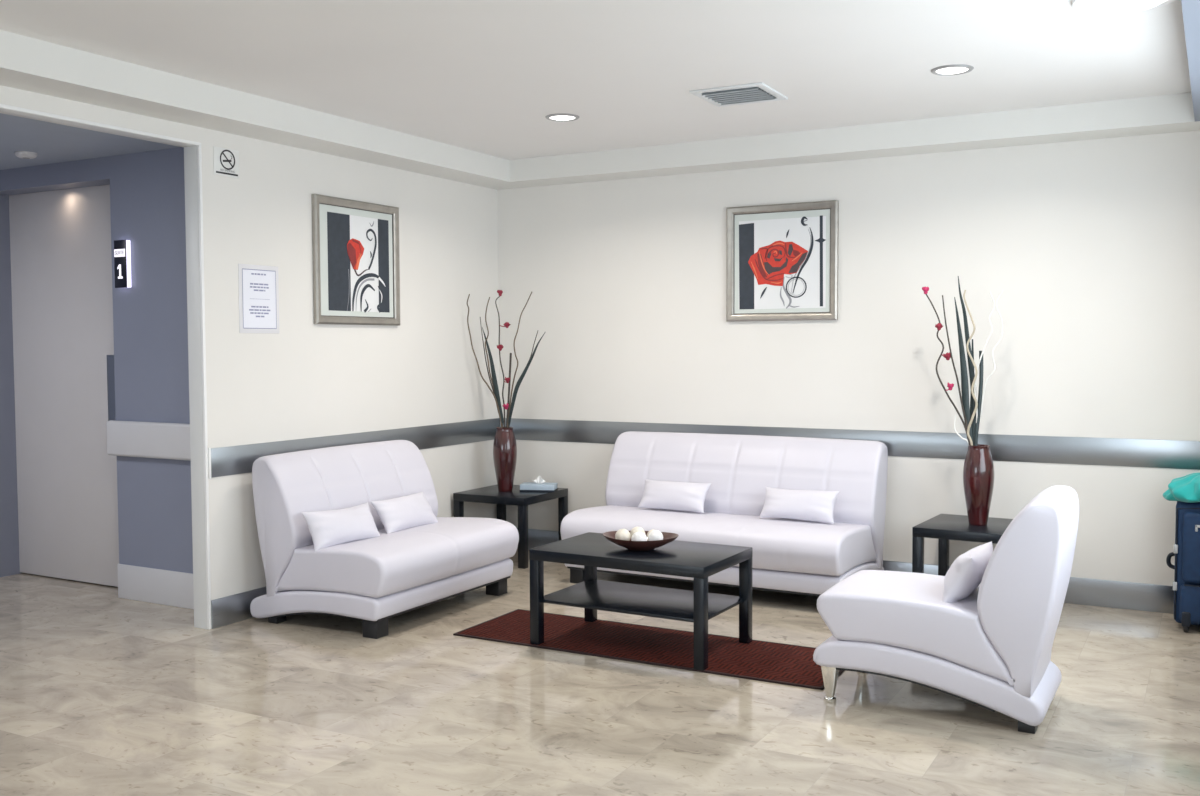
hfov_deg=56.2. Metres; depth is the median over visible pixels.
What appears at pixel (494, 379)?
blade leaf
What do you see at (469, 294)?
twig
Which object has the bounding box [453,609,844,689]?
rug
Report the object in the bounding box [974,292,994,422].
twig
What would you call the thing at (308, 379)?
wall
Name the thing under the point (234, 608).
baseboard
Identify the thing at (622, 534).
decorative ball
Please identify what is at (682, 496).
cushion
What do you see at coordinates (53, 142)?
ceiling
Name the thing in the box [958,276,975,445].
blade leaf
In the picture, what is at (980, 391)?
stick
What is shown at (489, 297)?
twig
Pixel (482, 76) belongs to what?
ceiling
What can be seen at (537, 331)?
twig
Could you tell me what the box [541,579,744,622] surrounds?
shelf
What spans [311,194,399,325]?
framed picture
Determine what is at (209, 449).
trim
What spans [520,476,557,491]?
tissue box
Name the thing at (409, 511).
cushion
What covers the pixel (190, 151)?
trim
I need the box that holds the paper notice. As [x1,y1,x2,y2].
[238,264,278,333]
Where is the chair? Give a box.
[813,485,1078,733]
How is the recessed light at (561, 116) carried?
in the ceiling at (482, 76)
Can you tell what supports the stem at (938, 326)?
in the vase at (978, 468)
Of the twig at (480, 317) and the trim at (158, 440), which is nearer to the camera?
the trim at (158, 440)
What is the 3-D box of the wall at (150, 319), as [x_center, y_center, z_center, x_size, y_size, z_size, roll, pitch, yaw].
[-3.216,-0.155,6.816,3.200,2.525,0.430,1,3,29]
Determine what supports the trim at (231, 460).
attached to the wall at (308, 379)
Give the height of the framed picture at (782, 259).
0.704 m
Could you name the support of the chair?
on the floor
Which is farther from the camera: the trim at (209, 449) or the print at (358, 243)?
the print at (358, 243)
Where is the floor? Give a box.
[0,548,1199,795]
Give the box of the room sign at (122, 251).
[114,240,130,287]
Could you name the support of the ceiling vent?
in the ceiling at (482, 76)
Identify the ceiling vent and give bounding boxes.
[689,82,787,106]
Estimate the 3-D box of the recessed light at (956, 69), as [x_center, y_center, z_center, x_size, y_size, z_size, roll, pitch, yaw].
[1.569,-1.458,5.005,0.184,0.012,0.184,1,3,29]
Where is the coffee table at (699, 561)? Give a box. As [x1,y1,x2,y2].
[529,532,752,670]
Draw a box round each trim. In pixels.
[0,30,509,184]
[0,108,206,628]
[106,420,190,460]
[208,448,210,478]
[211,418,499,477]
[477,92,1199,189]
[500,418,1199,469]
[1181,0,1199,121]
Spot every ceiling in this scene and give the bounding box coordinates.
[0,0,1190,159]
[0,113,177,169]
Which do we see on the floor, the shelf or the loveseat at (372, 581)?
the loveseat at (372, 581)
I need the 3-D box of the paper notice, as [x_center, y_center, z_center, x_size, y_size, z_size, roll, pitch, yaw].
[-1.782,-0.517,5.874,0.006,0.356,0.278,1,3,29]
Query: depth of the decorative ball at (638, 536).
5.20 m
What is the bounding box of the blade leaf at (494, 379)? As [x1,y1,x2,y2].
[482,327,503,425]
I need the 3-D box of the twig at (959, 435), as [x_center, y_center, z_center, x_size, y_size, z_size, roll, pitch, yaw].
[1.953,0.302,6.014,0.118,0.424,0.011,1,3,27]
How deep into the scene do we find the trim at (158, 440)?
6.12 m
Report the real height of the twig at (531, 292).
1.158 m
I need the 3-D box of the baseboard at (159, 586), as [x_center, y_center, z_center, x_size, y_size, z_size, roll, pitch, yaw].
[-2.321,1.042,6.129,0.916,0.192,0.014,1,3,29]
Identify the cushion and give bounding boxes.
[302,502,380,551]
[370,491,437,533]
[638,479,710,512]
[759,487,839,523]
[942,541,992,601]
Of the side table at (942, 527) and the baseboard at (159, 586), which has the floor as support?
the side table at (942, 527)
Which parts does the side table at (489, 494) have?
leg, leg, leg, leg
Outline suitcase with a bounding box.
[1166,501,1199,631]
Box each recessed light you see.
[545,113,579,120]
[931,64,973,75]
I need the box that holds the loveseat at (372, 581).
[250,440,518,638]
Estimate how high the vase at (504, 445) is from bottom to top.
0.424 m
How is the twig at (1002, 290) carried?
in the vase at (978, 468)
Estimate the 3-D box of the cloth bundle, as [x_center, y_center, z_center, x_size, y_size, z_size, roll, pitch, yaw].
[2.997,0.437,5.520,0.415,0.159,0.372,1,3,29]
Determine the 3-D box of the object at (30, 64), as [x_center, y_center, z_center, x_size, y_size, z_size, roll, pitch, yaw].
[-3.043,-1.289,3.266,0.283,0.143,9.626,1,3,29]
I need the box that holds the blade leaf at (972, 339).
[970,339,973,441]
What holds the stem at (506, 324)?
in the vase at (504, 445)
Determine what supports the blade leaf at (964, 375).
in the vase at (978, 468)
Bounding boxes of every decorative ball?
[615,529,630,540]
[630,527,644,536]
[631,532,646,540]
[648,530,662,540]
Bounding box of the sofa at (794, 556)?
[560,431,887,596]
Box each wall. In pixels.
[0,85,498,599]
[0,147,192,576]
[497,131,1199,585]
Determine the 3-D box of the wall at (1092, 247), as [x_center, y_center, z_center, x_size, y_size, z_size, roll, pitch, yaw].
[1.330,-0.229,6.791,4.783,2.636,0.120,1,3,29]
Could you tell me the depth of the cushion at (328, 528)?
5.68 m
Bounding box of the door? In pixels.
[9,184,118,586]
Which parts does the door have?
handle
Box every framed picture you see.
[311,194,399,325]
[726,200,838,321]
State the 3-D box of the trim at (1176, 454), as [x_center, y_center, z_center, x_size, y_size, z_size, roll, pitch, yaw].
[1.295,0.256,6.762,4.557,0.147,0.006,1,3,29]
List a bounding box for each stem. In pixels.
[495,290,510,427]
[922,287,969,444]
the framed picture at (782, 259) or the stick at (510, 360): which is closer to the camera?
the framed picture at (782, 259)
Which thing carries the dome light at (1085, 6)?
attached to the ceiling at (482, 76)
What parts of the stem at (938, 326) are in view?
flower, flower, flower, flower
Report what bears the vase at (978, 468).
on the side table at (942, 527)
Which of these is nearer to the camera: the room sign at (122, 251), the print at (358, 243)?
the room sign at (122, 251)
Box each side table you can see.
[453,485,567,568]
[912,514,1012,575]
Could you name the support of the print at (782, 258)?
attached to the framed picture at (782, 259)
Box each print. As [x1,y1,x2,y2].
[327,212,389,312]
[739,215,825,308]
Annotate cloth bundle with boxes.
[1163,472,1199,502]
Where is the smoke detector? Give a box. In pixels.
[14,151,37,158]
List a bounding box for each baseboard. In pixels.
[117,564,193,608]
[211,586,266,628]
[517,528,1173,613]
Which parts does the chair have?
leg, seat, backrest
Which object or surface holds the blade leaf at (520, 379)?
in the vase at (504, 445)
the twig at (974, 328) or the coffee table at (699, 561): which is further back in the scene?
the twig at (974, 328)
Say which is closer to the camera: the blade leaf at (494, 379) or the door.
the door
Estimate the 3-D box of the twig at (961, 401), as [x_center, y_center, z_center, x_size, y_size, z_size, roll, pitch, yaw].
[1.920,-0.018,6.003,0.186,1.065,0.016,1,3,18]
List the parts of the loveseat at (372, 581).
backrest, leg, seat, leg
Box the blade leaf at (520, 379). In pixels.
[508,333,544,425]
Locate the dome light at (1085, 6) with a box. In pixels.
[1072,0,1175,13]
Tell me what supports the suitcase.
on the floor
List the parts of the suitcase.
handle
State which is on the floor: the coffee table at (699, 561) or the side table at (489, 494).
the side table at (489, 494)
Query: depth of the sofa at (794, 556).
6.47 m
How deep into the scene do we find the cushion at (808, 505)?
6.32 m
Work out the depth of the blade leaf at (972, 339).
6.00 m
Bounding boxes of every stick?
[506,353,511,427]
[974,351,982,445]
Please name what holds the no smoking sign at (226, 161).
attached to the wall at (308, 379)
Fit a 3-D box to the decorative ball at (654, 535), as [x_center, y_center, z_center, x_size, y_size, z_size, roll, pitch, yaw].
[0.260,0.653,5.248,0.072,0.072,0.072,-3,4,-40]
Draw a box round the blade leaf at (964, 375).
[954,297,971,439]
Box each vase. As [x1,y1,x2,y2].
[493,427,516,491]
[963,444,993,525]
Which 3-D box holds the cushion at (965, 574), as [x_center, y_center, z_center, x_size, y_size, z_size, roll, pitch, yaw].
[1.440,0.683,4.398,0.162,0.193,0.410,1,3,29]
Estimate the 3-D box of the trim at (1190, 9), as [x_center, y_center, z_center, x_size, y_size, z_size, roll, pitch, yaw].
[0.705,-1.207,1.202,0.283,0.143,9.626,1,3,29]
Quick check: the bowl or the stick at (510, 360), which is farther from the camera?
the stick at (510, 360)
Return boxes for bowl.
[603,531,678,550]
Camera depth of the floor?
4.30 m
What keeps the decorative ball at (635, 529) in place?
in the bowl
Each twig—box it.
[467,294,501,427]
[480,317,499,417]
[485,297,503,427]
[507,292,531,427]
[508,331,537,427]
[942,295,970,444]
[954,415,967,442]
[963,290,977,445]
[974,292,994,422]
[980,290,1002,417]
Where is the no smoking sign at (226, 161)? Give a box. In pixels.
[213,146,238,177]
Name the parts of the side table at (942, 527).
leg, leg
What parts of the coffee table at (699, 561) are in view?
leg, leg, leg, leg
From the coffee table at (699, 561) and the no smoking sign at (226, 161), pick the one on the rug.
the coffee table at (699, 561)
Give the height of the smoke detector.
0.031 m

